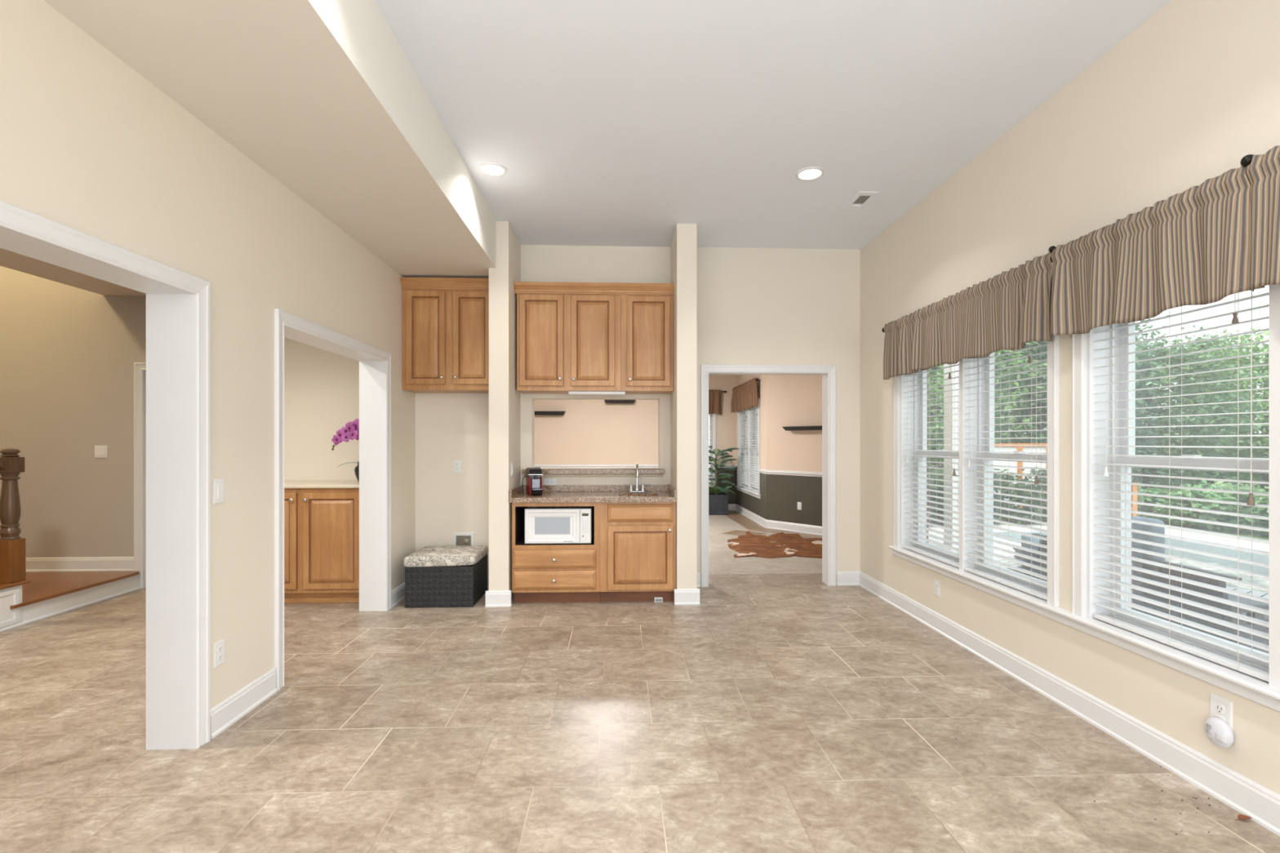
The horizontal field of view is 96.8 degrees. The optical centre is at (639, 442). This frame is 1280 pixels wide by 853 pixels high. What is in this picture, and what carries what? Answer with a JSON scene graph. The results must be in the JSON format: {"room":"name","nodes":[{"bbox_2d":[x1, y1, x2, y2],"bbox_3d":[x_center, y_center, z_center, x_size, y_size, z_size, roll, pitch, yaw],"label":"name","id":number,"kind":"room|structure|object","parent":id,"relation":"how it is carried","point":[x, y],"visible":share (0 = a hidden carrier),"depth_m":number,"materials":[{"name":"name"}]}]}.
{"room":"empty living room","nodes":[
{"label":"empty living room","id":0,"kind":"room"},
{"bbox_2d":[0,266,146,557],"bbox_3d":[-5.261,-1.120,5.407,5.890,5.000,0.100,0,0,-2],"label":"wall","id":1,"kind":"structure","parent":0,"point":[68,354],"depth_m":5.35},
{"bbox_2d":[26,556,133,572],"bbox_3d":[-6.486,1.146,5.300,3.434,0.132,0.022,0,0,-2],"label":"baseboard","id":2,"kind":"structure","parent":1,"relation":"attached to","point":[89,563],"depth_m":5.34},
{"bbox_2d":[94,445,107,457],"bbox_3d":[-5.080,0.088,5.358,0.116,0.116,0.010,0,0,-2],"label":"light switch","id":3,"kind":"object","parent":1,"relation":"attached to","point":[100,451],"visible":1,"depth_m":5.36,"materials":[{"name":"white plastic"}]},
{"bbox_2d":[133,362,146,588],"bbox_3d":[-4.302,0.312,5.432,0.940,2.135,0.121,0,0,-2],"label":"door frame","id":4,"kind":"structure","parent":1,"relation":"in","point":[140,368],"depth_m":5.36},
{"bbox_2d":[0,248,146,295],"bbox_3d":[-5.159,-2.555,1.333,5.990,2.330,8.250,0,0,-2],"label":"ceiling","id":5,"kind":"structure","parent":0,"point":[8,259],"depth_m":4.73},
{"bbox_2d":[0,0,415,708],"bbox_3d":[-2.061,-0.045,1.334,0.200,2.850,8.020,0,0,-2],"label":"wall","id":6,"kind":"structure","parent":0,"point":[89,144],"depth_m":2.73,"materials":[{"name":"paint"}]},
{"bbox_2d":[0,200,210,750],"bbox_3d":[-2.071,0.319,1.596,0.242,2.123,2.071,0,0,-2],"label":"door frame","id":7,"kind":"structure","parent":6,"relation":"in","point":[178,302],"depth_m":2.56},
{"bbox_2d":[213,638,224,668],"bbox_3d":[-2.009,1.008,2.719,0.008,0.116,0.070,0,0,-2],"label":"wall outlet","id":8,"kind":"object","parent":6,"relation":"attached to","point":[219,646],"visible":1,"depth_m":2.71,"materials":[{"name":"white plastic"}]},
{"bbox_2d":[213,478,224,504],"bbox_3d":[-2.008,0.233,2.718,0.010,0.116,0.070,0,0,-2],"label":"light switch","id":9,"kind":"object","parent":6,"relation":"attached to","point":[219,484],"visible":1,"depth_m":2.71,"materials":[{"name":"white plastic"}]},
{"bbox_2d":[210,582,404,738],"bbox_3d":[-1.950,1.314,1.338,0.022,0.132,8.020,0,0,-2],"label":"baseboard","id":10,"kind":"structure","parent":6,"relation":"attached to","point":[233,708],"depth_m":2.89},
{"bbox_2d":[274,308,391,690],"bbox_3d":[-2.159,0.319,3.942,0.242,2.123,1.576,0,0,-2],"label":"door frame","id":11,"kind":"structure","parent":6,"relation":"in","point":[375,363],"depth_m":4.65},
{"bbox_2d":[44,0,496,278],"bbox_3d":[-1.625,-1.745,1.425,1.080,0.550,8.170,0,0,-2],"label":"ceiling","id":12,"kind":"structure","parent":0,"point":[323,96],"depth_m":2.55,"materials":[{"name":"paint"}]},
{"bbox_2d":[284,337,359,480],"bbox_3d":[-2.910,-0.005,5.420,1.190,2.770,0.050,0,0,-2],"label":"wall","id":13,"kind":"structure","parent":0,"point":[322,386],"depth_m":5.39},
{"bbox_2d":[488,220,520,601],"bbox_3d":[-1.202,-0.245,5.083,0.169,3.250,0.590,0,0,-2],"label":"wall","id":14,"kind":"structure","parent":0,"point":[504,400],"depth_m":4.79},
{"bbox_2d":[484,589,511,607],"bbox_3d":[-1.202,1.314,5.072,0.213,0.132,0.612,0,0,-2],"label":"baseboard","id":15,"kind":"structure","parent":14,"relation":"attached to","point":[493,598],"depth_m":4.77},
{"bbox_2d":[534,374,736,503],"bbox_3d":[-0.940,-0.120,11.513,5.785,3.000,0.160,0,0,-2],"label":"wall","id":16,"kind":"structure","parent":0,"point":[589,432],"depth_m":11.45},
{"bbox_2d":[534,464,657,467],"bbox_3d":[-1.673,0.476,11.391,4.310,0.068,0.028,0,0,-2],"label":"trim","id":17,"kind":"structure","parent":16,"relation":"attached to","point":[535,465],"depth_m":11.42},
{"bbox_2d":[712,413,715,485],"bbox_3d":[1.010,0.061,11.495,1.052,1.625,0.022,0,0,-2],"label":"trim","id":18,"kind":"structure","parent":16,"relation":"attached to","point":[713,415],"depth_m":11.51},
{"bbox_3d":[1.070,-1.025,11.486,1.356,0.042,0.123,0,0,-2],"label":"curtain rod","id":19,"kind":"object","parent":16,"relation":"attached to","visible":0},
{"bbox_2d":[708,389,721,414],"bbox_3d":[1.072,-0.812,11.428,1.161,0.504,0.075,0,0,-2],"label":"valance","id":20,"kind":"object","parent":19,"relation":"hanging from","point":[714,396],"visible":0.2,"depth_m":11.44,"materials":[{"name":"beige fabric"}]},
{"bbox_2d":[415,244,860,585],"bbox_3d":[-0.090,-0.295,5.458,4.450,3.350,0.075,0,0,-2],"label":"wall","id":21,"kind":"structure","parent":0,"point":[756,306],"depth_m":5.45,"materials":[{"name":"paint"}]},
{"bbox_2d":[400,277,488,393],"bbox_3d":[-1.698,-0.956,5.169,0.812,0.981,0.378,0,0,-2],"label":"upper cabinet","id":22,"kind":"object","parent":21,"relation":"attached to","point":[446,332],"depth_m":5.02,"materials":[{"name":"brown wood"}]},
{"bbox_2d":[453,532,474,546],"bbox_3d":[-1.663,0.927,5.356,0.198,0.155,0.010,0,0,-2],"label":"outlet box","id":23,"kind":"object","parent":21,"relation":"attached to","point":[459,539],"visible":0.93,"depth_m":5.36,"materials":[{"name":"white plastic"}]},
{"bbox_2d":[516,293,621,393],"bbox_3d":[-0.638,-0.909,5.214,0.925,0.892,0.368,0,0,-2],"label":"upper cabinet","id":24,"kind":"object","parent":21,"relation":"attached to","point":[566,343],"visible":0.97,"depth_m":5.07,"materials":[{"name":"brown wood"}]},
{"bbox_2d":[514,281,674,294],"bbox_3d":[-0.404,-1.373,5.066,1.416,0.094,0.042,0,0,-2],"label":"crown molding","id":25,"kind":"structure","parent":24,"relation":"attached to","point":[520,287],"depth_m":5.06,"materials":[{"name":"brown wood"}]},
{"bbox_2d":[568,391,625,395],"bbox_3d":[-0.391,-0.448,5.174,0.510,0.028,0.110,0,0,-2],"label":"light","id":26,"kind":"object","parent":24,"relation":"attached to","point":[570,393],"visible":1,"depth_m":5.12,"materials":[{"name":"white plastic"}]},
{"bbox_2d":[521,468,663,479],"bbox_3d":[-0.443,0.297,5.480,1.325,0.091,0.335,0,0,-2],"label":"ledge","id":27,"kind":"object","parent":21,"relation":"attached to","point":[548,473],"visible":0.94,"depth_m":5.34,"materials":[{"name":"brown stone"}]},
{"bbox_2d":[531,397,659,468],"bbox_3d":[-0.422,-0.087,5.482,1.220,0.675,0.152,0,0,-2],"label":"trim","id":28,"kind":"structure","parent":21,"relation":"attached to","point":[532,398],"depth_m":5.45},
{"bbox_2d":[621,294,673,394],"bbox_3d":[0.060,-0.909,5.240,0.469,0.892,0.368,0,0,-2],"label":"upper cabinet","id":29,"kind":"object","parent":21,"relation":"attached to","point":[646,320],"visible":0.95,"depth_m":5.09,"materials":[{"name":"brown wood"}]},
{"bbox_2d":[487,571,859,589],"bbox_3d":[0.010,1.314,5.413,4.245,0.132,0.022,0,0,-2],"label":"baseboard","id":30,"kind":"structure","parent":21,"relation":"attached to","point":[843,578],"depth_m":5.48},
{"bbox_2d":[700,364,835,586],"bbox_3d":[1.233,0.319,5.535,1.307,2.123,0.171,0,0,-2],"label":"door frame","id":31,"kind":"structure","parent":21,"relation":"in","point":[828,373],"depth_m":5.47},
{"bbox_2d":[0,511,1279,852],"bbox_3d":[-2.167,1.480,4.422,12.000,0.200,14.200,0,0,-2],"label":"floor","id":32,"kind":"structure","parent":0,"point":[771,713],"depth_m":2.60,"materials":[{"name":"tile"}]},
{"bbox_2d":[0,571,141,631],"bbox_3d":[-6.323,1.133,3.290,3.410,0.492,4.050,0,0,-2],"label":"staircase","id":33,"kind":"structure","parent":32,"relation":"on","point":[42,595],"depth_m":4.73,"materials":[{"name":"brown wood"}]},
{"bbox_2d":[0,448,26,583],"bbox_3d":[-4.749,0.547,4.287,0.116,1.006,0.116,0,0,-2],"label":"newel post","id":34,"kind":"object","parent":33,"relation":"on","point":[12,547],"visible":1,"depth_m":4.25,"materials":[{"name":"brown wood"}]},
{"bbox_2d":[284,488,359,603],"bbox_3d":[-2.889,0.883,5.058,1.165,0.991,0.555,0,0,-2],"label":"base cabinet","id":35,"kind":"object","parent":32,"relation":"on","point":[322,525],"visible":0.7,"depth_m":4.82,"materials":[{"name":"brown wood"}]},
{"bbox_2d":[284,480,359,488],"bbox_3d":[-2.899,0.374,5.096,1.188,0.028,0.593,0,0,-2],"label":"countertop","id":36,"kind":"structure","parent":35,"relation":"on","point":[287,484],"depth_m":4.88,"materials":[{"name":"stone"}]},
{"bbox_2d":[331,418,359,482],"bbox_3d":[-2.602,0.068,5.120,0.328,0.584,0.370,0,0,-2],"label":"potted orchid","id":37,"kind":"object","parent":36,"relation":"on","point":[351,430],"visible":0.73,"depth_m":5.07,"materials":[{"name":"purple plant"}]},
{"bbox_2d":[403,546,488,608],"bbox_3d":[-1.687,1.159,5.003,0.582,0.439,0.538,0,0,-2],"label":"storage ottoman","id":38,"kind":"object","parent":32,"relation":"on","point":[436,576],"visible":1,"depth_m":4.75,"materials":[{"name":"wicker"}]},
{"bbox_2d":[511,502,599,602],"bbox_3d":[-0.724,0.943,5.087,0.745,0.873,0.598,0,0,-2],"label":"base cabinet","id":39,"kind":"object","parent":32,"relation":"on","point":[541,572],"visible":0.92,"depth_m":4.83,"materials":[{"name":"brown wood"}]},
{"bbox_2d":[524,506,593,544],"bbox_3d":[-0.708,0.720,5.048,0.564,0.304,0.402,0,0,-2],"label":"microwave","id":40,"kind":"object","parent":39,"relation":"in","point":[543,524],"visible":0.95,"depth_m":4.86,"materials":[{"name":"white plastic"}]},
{"bbox_2d":[600,502,675,601],"bbox_3d":[-0.026,0.943,5.114,0.650,0.873,0.598,0,0,-2],"label":"base cabinet","id":41,"kind":"object","parent":32,"relation":"on","point":[637,540],"visible":0.94,"depth_m":4.85,"materials":[{"name":"brown wood"}]},
{"bbox_2d":[509,484,676,502],"bbox_3d":[-0.405,0.453,5.109,1.415,0.106,0.597,0,0,-2],"label":"countertop","id":42,"kind":"structure","parent":41,"relation":"on","point":[551,493],"depth_m":5.12,"materials":[{"name":"brown stone"}]},
{"bbox_2d":[521,467,542,495],"bbox_3d":[-0.964,0.345,5.095,0.165,0.240,0.356,0,0,-19],"label":"coffee machine","id":43,"kind":"object","parent":42,"relation":"on","point":[534,475],"visible":1,"depth_m":5.02,"materials":[{"name":"black plastic"}]},
{"bbox_2d":[623,463,649,493],"bbox_3d":[-0.029,0.330,5.280,0.182,0.272,0.180,0,0,42],"label":"faucet","id":44,"kind":"object","parent":42,"relation":"on","point":[637,489],"visible":1,"depth_m":5.27,"materials":[{"name":"silver metal"}]},
{"bbox_2d":[708,493,728,515],"bbox_3d":[1.474,1.187,10.993,0.408,0.384,0.408,0,0,-2],"label":"pot","id":45,"kind":"object","parent":32,"relation":"on","point":[717,502],"depth_m":10.80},
{"bbox_2d":[708,448,738,515],"bbox_3d":[1.496,0.741,10.999,0.838,1.276,0.820,0,0,-12],"label":"potted palm","id":46,"kind":"object","parent":32,"relation":"on","point":[717,501],"visible":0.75,"depth_m":10.82,"materials":[{"name":"plant"}]},
{"bbox_2d":[721,510,822,537],"bbox_3d":[2.064,1.378,9.679,1.750,0.001,3.690,0,0,-2],"label":"floor","id":47,"kind":"structure","parent":32,"relation":"on","point":[742,520],"depth_m":9.02,"materials":[{"name":"beige carpet"}]},
{"bbox_2d":[727,530,822,558],"bbox_3d":[1.911,1.373,7.783,1.638,0.012,2.056,0,0,-2],"label":"cowhide rug","id":48,"kind":"object","parent":32,"relation":"on","point":[780,544],"visible":0.89,"depth_m":7.49,"materials":[{"name":"fur"}]},
{"bbox_2d":[670,223,697,589],"bbox_3d":[0.389,-0.245,5.143,0.173,3.250,0.590,0,0,-2],"label":"wall","id":49,"kind":"structure","parent":0,"point":[683,249],"depth_m":4.85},
{"bbox_2d":[674,588,699,604],"bbox_3d":[0.389,1.314,5.132,0.217,0.132,0.612,0,0,-2],"label":"baseboard","id":50,"kind":"structure","parent":49,"relation":"attached to","point":[682,596],"depth_m":4.83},
{"bbox_2d":[374,0,1171,248],"bbox_3d":[0.739,-1.945,1.514,3.650,0.150,8.170,0,0,-2],"label":"ceiling","id":51,"kind":"structure","parent":0,"point":[610,122],"depth_m":3.09,"materials":[{"name":"paint"}]},
{"bbox_2d":[477,162,507,176],"bbox_3d":[-1.008,-1.866,3.890,0.196,0.008,0.196,0,0,-2],"label":"recessed light","id":52,"kind":"object","parent":51,"relation":"in","point":[491,169],"visible":1,"depth_m":3.88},
{"bbox_2d":[795,166,824,180],"bbox_3d":[1.181,-1.866,3.952,0.196,0.008,0.196,0,0,-2],"label":"recessed light","id":53,"kind":"object","parent":51,"relation":"in","point":[811,173],"visible":1,"depth_m":3.94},
{"bbox_2d":[845,191,878,207],"bbox_3d":[1.702,-1.867,4.372,0.140,0.006,0.270,0,0,-2],"label":"ceiling vent","id":54,"kind":"object","parent":51,"relation":"in","point":[861,198],"visible":1,"depth_m":4.36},
{"bbox_2d":[736,374,822,472],"bbox_3d":[2.701,-0.570,8.623,1.275,2.100,5.890,0,0,-2],"label":"wall","id":55,"kind":"structure","parent":0,"point":[785,400],"depth_m":8.88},
{"bbox_2d":[738,408,748,489],"bbox_3d":[2.070,0.100,10.900,0.175,1.570,0.810,0,0,-2],"label":"window","id":56,"kind":"structure","parent":55,"relation":"in","point":[744,411],"depth_m":11.28,"materials":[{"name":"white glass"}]},
{"bbox_2d":[739,408,747,488],"bbox_3d":[2.009,0.097,10.893,0.075,1.543,0.790,0,0,-2],"label":"window blind","id":57,"kind":"object","parent":56,"relation":"attached to","point":[744,474],"visible":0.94,"depth_m":10.94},
{"bbox_2d":[737,398,759,493],"bbox_3d":[1.984,0.061,10.492,0.022,1.625,1.752,0,0,-2],"label":"trim","id":58,"kind":"structure","parent":55,"relation":"attached to","point":[758,399],"depth_m":9.62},
{"bbox_2d":[748,402,758,490],"bbox_3d":[2.101,0.100,10.091,0.175,1.570,0.810,0,0,-2],"label":"window","id":59,"kind":"structure","parent":55,"relation":"in","point":[751,410],"depth_m":10.47,"materials":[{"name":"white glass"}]},
{"bbox_2d":[748,404,758,493],"bbox_3d":[2.039,0.097,10.094,0.075,1.543,0.790,0,0,-2],"label":"window blind","id":60,"kind":"object","parent":59,"relation":"attached to","point":[753,428],"visible":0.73,"depth_m":10.09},
{"bbox_2d":[782,426,822,431],"bbox_3d":[2.567,-0.215,8.492,0.140,0.060,0.950,0,0,-41],"label":"floating shelf","id":61,"kind":"object","parent":55,"relation":"attached to","point":[790,428],"visible":0.63,"depth_m":8.54,"materials":[{"name":"black paint"}]},
{"bbox_3d":[1.968,-1.055,10.476,0.122,0.042,1.947,0,0,-2],"label":"curtain rod","id":62,"kind":"object","parent":55,"relation":"attached to","visible":0},
{"bbox_2d":[730,377,757,412],"bbox_3d":[1.903,-0.847,10.469,0.104,0.494,1.780,0,0,-2],"label":"valance","id":63,"kind":"object","parent":62,"relation":"hanging from","point":[744,396],"visible":1,"depth_m":10.33,"materials":[{"name":"beige fabric"}]},
{"bbox_2d":[736,466,822,526],"bbox_3d":[2.701,0.930,8.623,1.275,0.900,5.890,0,0,-2],"label":"wall","id":64,"kind":"structure","parent":0,"point":[780,495],"depth_m":8.90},
{"bbox_2d":[728,503,822,535],"bbox_3d":[0.585,1.314,9.985,8.256,0.132,4.143,0,0,43],"label":"baseboard","id":65,"kind":"structure","parent":64,"relation":"attached to","point":[789,526],"depth_m":9.02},
{"bbox_2d":[758,468,822,476],"bbox_3d":[2.643,0.476,7.654,1.143,0.068,3.960,0,0,-2],"label":"trim","id":66,"kind":"structure","parent":64,"relation":"attached to","point":[762,471],"depth_m":8.82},
{"bbox_2d":[926,369,1132,608],"bbox_3d":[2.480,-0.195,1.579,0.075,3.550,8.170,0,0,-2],"label":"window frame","id":67,"kind":"structure","parent":0,"point":[927,370],"depth_m":4.73,"materials":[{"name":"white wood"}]},
{"bbox_2d":[860,0,1279,795],"bbox_3d":[2.360,-0.195,1.575,0.165,3.550,8.170,0,0,-2],"label":"wall","id":68,"kind":"structure","parent":0,"point":[1176,104],"depth_m":2.87,"materials":[{"name":"paint"}]},
{"bbox_2d":[900,360,960,570],"bbox_3d":[2.283,0.098,4.309,0.214,1.565,0.840,0,0,-2],"label":"window","id":69,"kind":"structure","parent":68,"relation":"in","point":[903,384],"depth_m":4.71,"materials":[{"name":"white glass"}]},
{"bbox_2d":[903,364,959,568],"bbox_3d":[2.204,0.102,4.294,0.075,1.531,0.808,0,0,-2],"label":"window blind","id":70,"kind":"object","parent":69,"relation":"attached to","point":[936,557],"visible":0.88,"depth_m":4.29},
{"bbox_2d":[893,334,1058,607],"bbox_3d":[2.179,0.061,3.903,0.022,1.625,1.774,0,0,-2],"label":"trim","id":71,"kind":"structure","parent":68,"relation":"attached to","point":[1052,346],"depth_m":3.05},
{"bbox_2d":[960,351,1047,594],"bbox_3d":[2.314,0.098,3.488,0.214,1.565,0.802,0,0,-2],"label":"window","id":72,"kind":"structure","parent":68,"relation":"in","point":[964,371],"depth_m":3.87,"materials":[{"name":"white wood"}]},
{"bbox_2d":[964,341,1047,600],"bbox_3d":[2.234,0.102,3.496,0.075,1.531,0.772,0,0,-2],"label":"window blind","id":73,"kind":"object","parent":72,"relation":"attached to","point":[1033,592],"visible":0.65,"depth_m":3.43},
{"bbox_2d":[858,571,1279,836],"bbox_3d":[2.269,1.314,1.496,0.022,0.132,8.020,0,0,-2],"label":"baseboard","id":74,"kind":"structure","parent":68,"relation":"attached to","point":[1237,792],"depth_m":2.65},
{"bbox_2d":[1071,333,1085,617],"bbox_3d":[2.250,0.061,2.024,0.022,1.625,1.769,0,0,-2],"label":"trim","id":75,"kind":"structure","parent":68,"relation":"attached to","point":[1078,340],"depth_m":2.87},
{"bbox_2d":[888,545,1279,712],"bbox_3d":[2.243,0.913,2.958,0.135,0.078,3.743,0,0,-2],"label":"trim","id":76,"kind":"structure","parent":68,"relation":"attached to","point":[1258,691],"depth_m":2.59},
{"bbox_2d":[1048,154,1253,253],"bbox_3d":[2.206,-0.978,1.956,0.144,0.080,1.982,0,0,-2],"label":"curtain rod","id":77,"kind":"object","parent":68,"relation":"attached to","point":[1246,160],"visible":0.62,"depth_m":2.01,"materials":[{"name":"black metal"}]},
{"bbox_2d":[1050,164,1265,337],"bbox_3d":[2.141,-0.760,2.452,0.062,0.476,0.932,0,0,-3],"label":"valance","id":78,"kind":"object","parent":77,"relation":"hanging from","point":[1193,246],"visible":0.98,"depth_m":2.34,"materials":[{"name":"fabric"}]},
{"bbox_2d":[1244,145,1279,291],"bbox_3d":[2.163,-0.761,1.539,0.057,0.482,0.952,0,0,-2],"label":"valance","id":79,"kind":"object","parent":77,"relation":"hanging from","point":[1263,173],"visible":1,"depth_m":1.95,"materials":[{"name":"fabric"}]},
{"bbox_2d":[1086,284,1275,688],"bbox_3d":[2.353,0.098,2.437,0.214,1.565,0.819,0,0,-2],"label":"window","id":80,"kind":"structure","parent":68,"relation":"in","point":[1091,415],"depth_m":2.81,"materials":[{"name":"white wood"}]},
{"bbox_2d":[1093,290,1268,682],"bbox_3d":[2.274,0.102,2.424,0.075,1.531,0.790,0,0,-2],"label":"window blind","id":81,"kind":"object","parent":80,"relation":"attached to","point":[1250,670],"visible":0.85,"depth_m":2.35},
{"bbox_2d":[1209,693,1232,730],"bbox_3d":[2.250,1.055,2.204,0.008,0.133,0.080,0,0,-2],"label":"wall outlet","id":82,"kind":"object","parent":68,"relation":"attached to","point":[1220,708],"visible":0.76,"depth_m":2.20,"materials":[{"name":"white plastic"}]},
{"bbox_2d":[1204,716,1234,748],"bbox_3d":[2.224,1.118,2.193,0.044,0.110,0.100,0,0,-2],"label":"plug","id":83,"kind":"object","parent":82,"relation":"attached to","point":[1216,730],"visible":1,"depth_m":2.17,"materials":[{"name":"white plastic"}]},
{"bbox_2d":[1275,284,1279,689],"bbox_3d":[2.384,0.098,1.619,0.214,1.565,0.818,0,0,-2],"label":"window","id":84,"kind":"structure","parent":68,"relation":"in","point":[1277,286],"depth_m":2.02,"materials":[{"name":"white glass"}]},
{"bbox_3d":[2.145,-0.953,3.875,0.122,0.042,1.924,0,0,-2],"label":"curtain rod","id":85,"kind":"object","parent":68,"relation":"attached to","visible":0},
{"bbox_2d":[883,252,1053,379],"bbox_3d":[2.089,-0.758,3.836,0.084,0.469,1.827,0,0,-2],"label":"valance","id":86,"kind":"object","parent":85,"relation":"hanging from","point":[1009,310],"visible":0.98,"depth_m":3.53,"materials":[{"name":"fabric"}]},
{"label":"outside","id":87,"kind":"structure","parent":0,"visible":0},
{"bbox_2d":[708,454,1268,543],"bbox_3d":[40.531,1.760,21.535,77.380,0.280,120.000,0,0,-2],"label":"lawn","id":88,"kind":"structure","parent":87,"point":[1257,535],"depth_m":10.81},
{"bbox_2d":[928,341,1047,495],"bbox_3d":[8.057,-1.186,15.600,5.153,5.685,5.139,0,0,21],"label":"tree","id":89,"kind":"object","parent":88,"relation":"on","point":[1005,399],"visible":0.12,"depth_m":14.51,"materials":[{"name":"green plant"}]},
{"bbox_2d":[993,443,1047,510],"bbox_3d":[8.947,0.810,13.254,2.450,1.580,0.100,0,0,38],"label":"fence","id":90,"kind":"object","parent":88,"relation":"on","point":[1039,450],"visible":0.15,"depth_m":13.27,"materials":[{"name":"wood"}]},
{"bbox_2d":[994,341,1176,491],"bbox_3d":[10.923,-1.877,15.560,5.210,7.107,4.725,0,0,9],"label":"tree","id":91,"kind":"object","parent":88,"relation":"on","point":[1042,395],"visible":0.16,"depth_m":15.06,"materials":[{"name":"green plant"}]},
{"bbox_2d":[1025,324,1268,498],"bbox_3d":[12.154,-0.487,13.550,4.416,4.284,4.764,0,0,-2],"label":"tree","id":92,"kind":"object","parent":88,"relation":"on","point":[1197,367],"visible":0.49,"depth_m":12.68,"materials":[{"name":"green plant"}]},
{"bbox_2d":[1137,485,1168,518],"bbox_3d":[10.462,1.247,11.579,0.711,0.837,0.771,0,0,-2],"label":"shrub","id":93,"kind":"object","parent":88,"relation":"on","point":[1146,508],"visible":0.41,"depth_m":11.51,"materials":[{"name":"green plant"}]},
{"bbox_2d":[1133,315,1215,491],"bbox_3d":[15.434,-1.711,18.606,4.962,6.769,4.500,0,0,42],"label":"tree","id":94,"kind":"object","parent":88,"relation":"on","point":[1137,328],"visible":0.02,"depth_m":17.66,"materials":[{"name":"green plant"}]},
{"bbox_2d":[1152,484,1204,527],"bbox_3d":[10.312,1.228,10.912,0.814,0.883,0.751,0,0,13],"label":"shrub","id":95,"kind":"object","parent":88,"relation":"on","point":[1185,493],"visible":0.68,"depth_m":10.79,"materials":[{"name":"green plant"}]},
{"bbox_2d":[1175,480,1228,526],"bbox_3d":[10.754,1.190,10.931,0.830,0.976,0.899,0,0,29],"label":"shrub","id":96,"kind":"object","parent":88,"relation":"on","point":[1202,481],"visible":0.14,"depth_m":10.85,"materials":[{"name":"green plant"}]},
{"bbox_2d":[1157,328,1262,488],"bbox_3d":[18.805,-1.049,18.771,3.969,5.415,3.600,0,0,11],"label":"tree","id":97,"kind":"object","parent":88,"relation":"on","point":[1214,342],"visible":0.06,"depth_m":18.47,"materials":[{"name":"green plant"}]},
{"bbox_2d":[1154,327,1268,493],"bbox_3d":[15.590,-0.628,14.228,4.111,4.548,4.122,0,0,-43],"label":"tree","id":98,"kind":"object","parent":88,"relation":"on","point":[1264,452],"visible":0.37,"depth_m":14.10,"materials":[{"name":"green plant"}]},
{"bbox_2d":[1194,488,1251,533],"bbox_3d":[10.575,1.247,10.303,0.771,0.837,0.711,0,0,44],"label":"shrub","id":99,"kind":"object","parent":88,"relation":"on","point":[1207,505],"visible":0.66,"depth_m":10.23,"materials":[{"name":"green plant"}]},
{"bbox_2d":[1222,484,1268,533],"bbox_3d":[11.038,1.209,10.272,0.856,0.930,0.790,0,0,-30],"label":"shrub","id":100,"kind":"object","parent":88,"relation":"on","point":[1243,498],"visible":0.1,"depth_m":10.26,"materials":[{"name":"green plant"}]},
{"bbox_2d":[1234,486,1268,533],"bbox_3d":[10.851,1.190,9.681,0.830,0.976,0.899,0,0,-15],"label":"shrub","id":101,"kind":"object","parent":88,"relation":"on","point":[1260,511],"visible":0.34,"depth_m":9.74,"materials":[{"name":"green plant"}]},
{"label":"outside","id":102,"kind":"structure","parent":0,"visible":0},
{"bbox_2d":[928,515,1268,551],"bbox_3d":[6.277,1.790,2.337,7.480,0.420,20.200,0,0,-2],"label":"patio","id":103,"kind":"structure","parent":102,"point":[1214,539],"depth_m":9.54,"materials":[{"name":"concrete"}]},
{"bbox_2d":[937,361,959,553],"bbox_3d":[4.214,-0.010,7.600,0.320,3.220,0.320,0,0,-2],"label":"porch post","id":104,"kind":"object","parent":103,"relation":"on","point":[954,405],"visible":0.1,"depth_m":7.52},
{"bbox_2d":[993,551,1022,570],"bbox_3d":[3.735,1.405,5.901,0.900,0.390,0.602,0,0,-25],"label":"patio table","id":105,"kind":"object","parent":103,"relation":"on","point":[1002,553],"visible":0.11,"depth_m":5.84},
{"bbox_2d":[1013,535,1039,577],"bbox_3d":[4.136,1.274,5.600,0.714,0.651,0.757,0,0,26],"label":"patio chair","id":106,"kind":"object","parent":103,"relation":"on","point":[1023,537],"visible":0.1,"depth_m":5.59,"materials":[{"name":"metal"}]},
{"bbox_2d":[1021,535,1039,569],"bbox_3d":[3.931,1.118,5.699,0.115,0.338,0.578,0,0,26],"label":"cushion","id":107,"kind":"object","parent":106,"relation":"on","point":[1023,537],"depth_m":5.59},
{"bbox_2d":[928,464,1148,524],"bbox_3d":[6.520,1.102,11.331,6.554,1.514,1.766,0,0,-2],"label":"hedge","id":108,"kind":"object","parent":103,"relation":"on","point":[1036,495],"visible":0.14,"depth_m":11.08,"materials":[{"name":"green plant"}]},
{"bbox_2d":[993,531,1268,573],"bbox_3d":[7.761,1.710,1.192,2.900,0.260,17.800,0,0,-2],"label":"swimming pool","id":109,"kind":"structure","parent":103,"relation":"in","point":[1222,551],"depth_m":8.73,"materials":[{"name":"tile"}]},
{"bbox_2d":[1164,552,1268,594],"bbox_3d":[7.701,1.870,1.190,2.780,0.060,17.800,0,0,-2],"label":"pool water","id":110,"kind":"structure","parent":109,"relation":"in","point":[1256,580],"depth_m":7.99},
{"bbox_2d":[1030,515,1268,653],"bbox_3d":[3.952,1.075,4.281,0.840,1.050,1.680,0,0,-2],"label":"sofa","id":111,"kind":"object","parent":103,"relation":"on","point":[1258,604],"visible":0.13,"depth_m":3.78,"materials":[{"name":"fabric"}]},
{"bbox_2d":[1132,515,1164,560],"bbox_3d":[3.682,0.823,4.346,0.135,0.545,0.610,0,0,-2],"label":"cushion","id":112,"kind":"object","parent":111,"relation":"on","point":[1135,526],"depth_m":4.07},
{"bbox_2d":[1228,594,1268,622],"bbox_3d":[3.972,1.149,4.282,0.720,0.098,1.500,0,0,-2],"label":"seat cushion","id":113,"kind":"object","parent":111,"relation":"on","point":[1232,597],"depth_m":3.96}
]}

